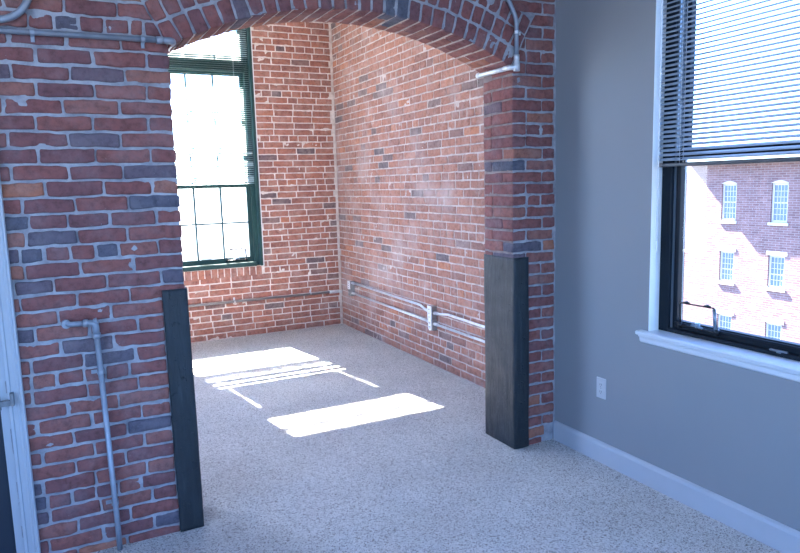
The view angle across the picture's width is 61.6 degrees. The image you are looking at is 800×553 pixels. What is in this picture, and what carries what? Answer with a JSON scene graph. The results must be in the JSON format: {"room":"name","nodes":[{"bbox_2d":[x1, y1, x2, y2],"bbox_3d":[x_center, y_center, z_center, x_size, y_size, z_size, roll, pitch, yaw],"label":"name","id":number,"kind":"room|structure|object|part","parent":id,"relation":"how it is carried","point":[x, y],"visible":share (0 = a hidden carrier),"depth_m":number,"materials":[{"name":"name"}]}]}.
{"room":"empty loft apartment","nodes":[
{"label":"empty loft apartment","id":0,"kind":"room"},
{"bbox_2d":[167,27,264,271],"bbox_3d":[-2.106,-1.487,6.654,1.348,2.865,0.172,-6,9,-26],"label":"window","id":1,"kind":"structure","parent":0,"point":[247,94],"depth_m":6.86,"materials":[{"name":"green paint"}]},
{"bbox_3d":[-2.150,-2.510,6.542,1.188,0.715,0.036,-6,9,-26],"label":"transom sash","id":2,"kind":"part","parent":1,"relation":"part of","materials":[{"name":"glass"}]},
{"bbox_3d":[-2.131,-1.464,6.710,1.188,1.165,0.036,-6,9,-26],"label":"sash","id":3,"kind":"part","parent":1,"relation":"part of","materials":[{"name":"glass"}]},
{"bbox_2d":[168,29,254,187],"bbox_3d":[-2.098,-1.865,6.567,1.253,1.982,0.032,-6,9,-26],"label":"blind","id":4,"kind":"object","parent":1,"relation":"attached to","point":[235,180],"visible":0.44,"depth_m":6.72,"materials":[{"name":"white plastic"}]},
{"bbox_3d":[-2.070,-0.891,6.703,1.253,0.014,0.026,-6,9,-26],"label":"rail","id":5,"kind":"part","parent":4,"relation":"part of","materials":[{"name":"metal"}]},
{"bbox_3d":[-1.671,-1.905,6.781,0.002,1.947,0.027,-6,9,-26],"label":"ladder cord","id":6,"kind":"part","parent":4,"relation":"part of","materials":[{"name":"white fabric"}]},
{"bbox_3d":[-2.087,-0.517,6.805,1.188,0.818,0.036,-6,9,-26],"label":"sash","id":7,"kind":"part","parent":1,"relation":"part of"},
{"bbox_2d":[183,22,342,342],"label":"wall","id":8,"kind":"structure","parent":0,"point":[293,61],"depth_m":7.10,"materials":[{"name":"brick"}]},
{"bbox_2d":[188,290,341,306],"bbox_3d":[-2.000,0.280,6.809,3.010,0.062,0.058,-6,9,-26],"label":"conduit","id":9,"kind":"object","parent":8,"relation":"attached to","point":[330,291],"visible":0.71,"depth_m":7.11,"materials":[{"name":"metal"}]},
{"bbox_2d":[0,0,555,552],"bbox_3d":[-1.381,-0.741,2.806,5.573,3.926,0.292,-6,9,-26],"label":"wall","id":10,"kind":"structure","parent":0,"point":[88,170],"depth_m":2.85,"materials":[{"name":"brick"}]},
{"bbox_2d":[0,0,31,22],"bbox_3d":[-2.479,-1.379,1.986,2.390,1.055,0.038,-6,9,-26],"label":"conduit","id":11,"kind":"object","parent":10,"relation":"attached to","point":[25,4],"visible":1,"depth_m":2.54,"materials":[{"name":"grey metal"}]},
{"bbox_2d":[0,178,40,552],"bbox_3d":[-2.061,0.186,2.557,1.052,2.145,0.322,-6,9,-26],"label":"door frame","id":12,"kind":"structure","parent":10,"relation":"in","point":[16,467],"depth_m":2.73,"materials":[{"name":"paint"}]},
{"bbox_2d":[0,27,175,49],"bbox_3d":[-2.294,-0.864,2.299,2.908,0.060,0.297,-6,9,-26],"label":"conduit","id":13,"kind":"object","parent":10,"relation":"attached to","point":[3,30],"visible":0.96,"depth_m":2.67,"materials":[{"name":"grey metal"}]},
{"bbox_2d":[61,318,122,550],"bbox_3d":[-1.301,0.685,2.845,0.158,1.034,0.055,-4,8,-19],"label":"pipe","id":14,"kind":"object","parent":10,"relation":"attached to","point":[96,335],"visible":1,"depth_m":2.84,"materials":[{"name":"silver metal"}]},
{"bbox_2d":[162,287,203,531],"bbox_3d":[-1.037,0.594,3.149,0.110,1.118,0.303,-6,9,-26],"label":"board","id":15,"kind":"object","parent":10,"relation":"attached to","point":[175,301],"visible":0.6,"depth_m":3.01,"materials":[{"name":"black wood"}]},
{"bbox_2d":[476,0,520,78],"bbox_3d":[0.503,-1.667,3.652,0.161,1.110,0.343,-6,9,-26],"label":"conduit","id":16,"kind":"object","parent":10,"relation":"attached to","point":[515,67],"visible":1,"depth_m":3.59,"materials":[{"name":"grey metal"}]},
{"bbox_2d":[484,254,528,448],"bbox_3d":[0.630,0.431,3.981,0.110,1.118,0.302,-6,9,-26],"label":"board","id":17,"kind":"object","parent":10,"relation":"attached to","point":[506,279],"visible":1,"depth_m":3.90,"materials":[{"name":"black wood"}]},
{"bbox_2d":[331,22,484,387],"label":"wall","id":18,"kind":"structure","parent":0,"point":[409,114],"depth_m":5.84,"materials":[{"name":"brick"}]},
{"bbox_2d":[347,281,354,295],"bbox_3d":[-0.524,0.125,7.183,0.061,0.159,0.066,-6,9,-26],"label":"outlet box","id":19,"kind":"object","parent":18,"relation":"attached to","point":[351,288],"visible":1,"depth_m":7.16,"materials":[{"name":"metal"}]},
{"bbox_2d":[352,292,427,322],"bbox_3d":[-0.122,0.281,6.420,0.028,0.050,1.690,-6,9,-26],"label":"conduit","id":20,"kind":"object","parent":19,"relation":"attached to","point":[353,293],"visible":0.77,"depth_m":6.32,"materials":[{"name":"silver metal"}]},
{"bbox_2d":[427,305,436,330],"bbox_3d":[0.269,0.347,5.639,0.061,0.209,0.066,-6,9,-26],"label":"outlet box","id":21,"kind":"object","parent":18,"relation":"attached to","point":[430,309],"visible":0.98,"depth_m":5.62,"materials":[{"name":"metal"}]},
{"bbox_2d":[351,282,426,310],"bbox_3d":[-0.125,0.180,6.406,0.028,0.067,1.690,-6,9,-26],"label":"conduit","id":22,"kind":"object","parent":21,"relation":"attached to","point":[353,283],"visible":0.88,"depth_m":6.29,"materials":[{"name":"silver metal"}]},
{"bbox_3d":[0.246,0.302,5.621,0.006,0.113,0.066,-6,9,-26],"label":"plate","id":23,"kind":"part","parent":21,"relation":"part of","materials":[{"name":"white plastic"}]},
{"bbox_2d":[428,319,431,329],"bbox_3d":[0.251,0.404,5.638,0.008,0.098,0.052,-6,9,-26],"label":"receptacle","id":24,"kind":"object","parent":21,"relation":"attached to","point":[429,320],"depth_m":5.63,"materials":[{"name":"white plastic"}]},
{"bbox_2d":[433,322,484,342],"bbox_3d":[0.617,0.478,4.978,0.028,0.032,1.454,-6,9,-26],"label":"conduit","id":25,"kind":"object","parent":18,"relation":"attached to","point":[434,323],"visible":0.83,"depth_m":5.27,"materials":[{"name":"silver metal"}]},
{"bbox_2d":[433,311,484,328],"bbox_3d":[0.614,0.376,4.965,0.028,0.046,1.455,-6,9,-26],"label":"conduit","id":26,"kind":"object","parent":18,"relation":"attached to","point":[434,312],"visible":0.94,"depth_m":5.25,"materials":[{"name":"silver metal"}]},
{"bbox_2d":[92,324,781,552],"bbox_3d":[-0.748,1.373,1.540,6.200,0.001,11.500,-6,9,-26],"label":"floor","id":27,"kind":"structure","parent":0,"point":[339,438],"depth_m":3.62,"materials":[{"name":"carpet"}]},
{"bbox_2d":[554,0,799,530],"bbox_3d":[2.601,-0.273,0.716,0.220,3.300,7.172,-6,9,-26],"label":"wall","id":28,"kind":"structure","parent":0,"point":[732,432],"depth_m":3.39,"materials":[{"name":"grey paint"}]},
{"bbox_2d":[596,376,605,399],"bbox_3d":[1.093,0.606,3.651,0.009,0.114,0.071,-6,9,-26],"label":"wall outlet","id":29,"kind":"object","parent":28,"relation":"attached to","point":[601,383],"visible":1,"depth_m":3.65,"materials":[{"name":"plastic"}]},
{"bbox_2d":[553,420,799,552],"bbox_3d":[2.523,1.309,0.916,0.016,0.116,7.048,-6,9,-26],"label":"baseboard","id":30,"kind":"structure","parent":28,"relation":"attached to","point":[776,535],"depth_m":3.17,"materials":[{"name":"white paint"}]},
{"bbox_2d":[635,329,799,381],"bbox_3d":[1.563,0.378,2.706,0.112,0.062,1.510,-6,9,-26],"label":"trim","id":31,"kind":"structure","parent":28,"relation":"attached to","point":[785,368],"depth_m":2.93,"materials":[{"name":"paint"}]},
{"bbox_2d":[648,0,799,360],"bbox_3d":[1.594,-0.675,2.599,0.169,2.085,1.405,-6,9,-26],"label":"window","id":32,"kind":"structure","parent":28,"relation":"in","point":[666,284],"depth_m":3.19,"materials":[{"name":"paint"}]},
{"bbox_3d":[1.633,-1.067,2.571,0.034,1.167,1.265,-6,9,-26],"label":"sash","id":33,"kind":"part","parent":32,"relation":"part of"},
{"bbox_2d":[655,0,799,251],"bbox_3d":[1.534,-0.873,2.544,0.050,1.664,1.381,-6,9,-26],"label":"blind","id":34,"kind":"object","parent":32,"relation":"attached to","point":[783,159],"visible":1,"depth_m":2.85,"materials":[{"name":"grey plastic"}]},
{"bbox_3d":[1.282,-1.132,3.019,0.027,1.227,0.002,-6,9,-26],"label":"ladder cord","id":35,"kind":"part","parent":34,"relation":"part of","materials":[{"name":"white fabric"}]},
{"bbox_3d":[1.554,-0.456,2.606,0.026,0.018,1.381,-6,9,-26],"label":"rail","id":36,"kind":"part","parent":34,"relation":"part of","materials":[{"name":"white metal"}]},
{"bbox_3d":[1.619,-0.107,2.683,0.046,0.864,1.265,-6,9,-26],"label":"sash","id":37,"kind":"part","parent":32,"relation":"part of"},
{"bbox_3d":[1.573,0.312,2.788,0.018,0.014,0.080,-6,9,-26],"label":"sash pull","id":38,"kind":"part","parent":32,"relation":"part of","materials":[{"name":"grey metal"}]},
{"label":"outside","id":39,"kind":"structure","parent":0,"visible":0},
{"bbox_2d":[178,194,248,260],"bbox_3d":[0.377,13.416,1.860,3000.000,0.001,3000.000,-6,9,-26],"label":"ground","id":40,"kind":"structure","parent":39,"point":[234,206],"depth_m":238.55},
{"bbox_2d":[683,161,799,343],"bbox_3d":[24.361,0.145,40.568,11.080,14.320,42.700,-6,9,-26],"label":"brick building","id":41,"kind":"structure","parent":40,"relation":"on","point":[742,257],"depth_m":38.62,"materials":[{"name":"brick"}]},
{"bbox_3d":[19.567,3.219,40.385,0.010,1.710,0.740,-6,9,-26],"label":"pane","id":42,"kind":"part","parent":41,"relation":"part of","materials":[{"name":"blue glass"}]},
{"bbox_3d":[19.460,-0.603,39.855,0.010,1.590,0.740,-6,9,-26],"label":"pane","id":43,"kind":"part","parent":41,"relation":"part of","materials":[{"name":"glass"}]},
{"bbox_3d":[19.355,-4.356,39.334,0.010,1.910,0.740,-6,9,-26],"label":"pane","id":44,"kind":"part","parent":41,"relation":"part of","materials":[{"name":"blue glass"}]},
{"bbox_3d":[20.971,3.560,37.642,0.010,1.710,0.740,-6,9,-26],"label":"pane","id":45,"kind":"part","parent":41,"relation":"part of","materials":[{"name":"glass"}]},
{"bbox_3d":[20.864,-0.262,37.112,0.010,1.590,0.740,-6,9,-26],"label":"pane","id":46,"kind":"part","parent":41,"relation":"part of","materials":[{"name":"blue glass"}]},
{"bbox_3d":[20.758,-4.015,36.591,0.010,1.910,0.740,-6,9,-26],"label":"pane","id":47,"kind":"part","parent":41,"relation":"part of","materials":[{"name":"blue glass"}]}
]}

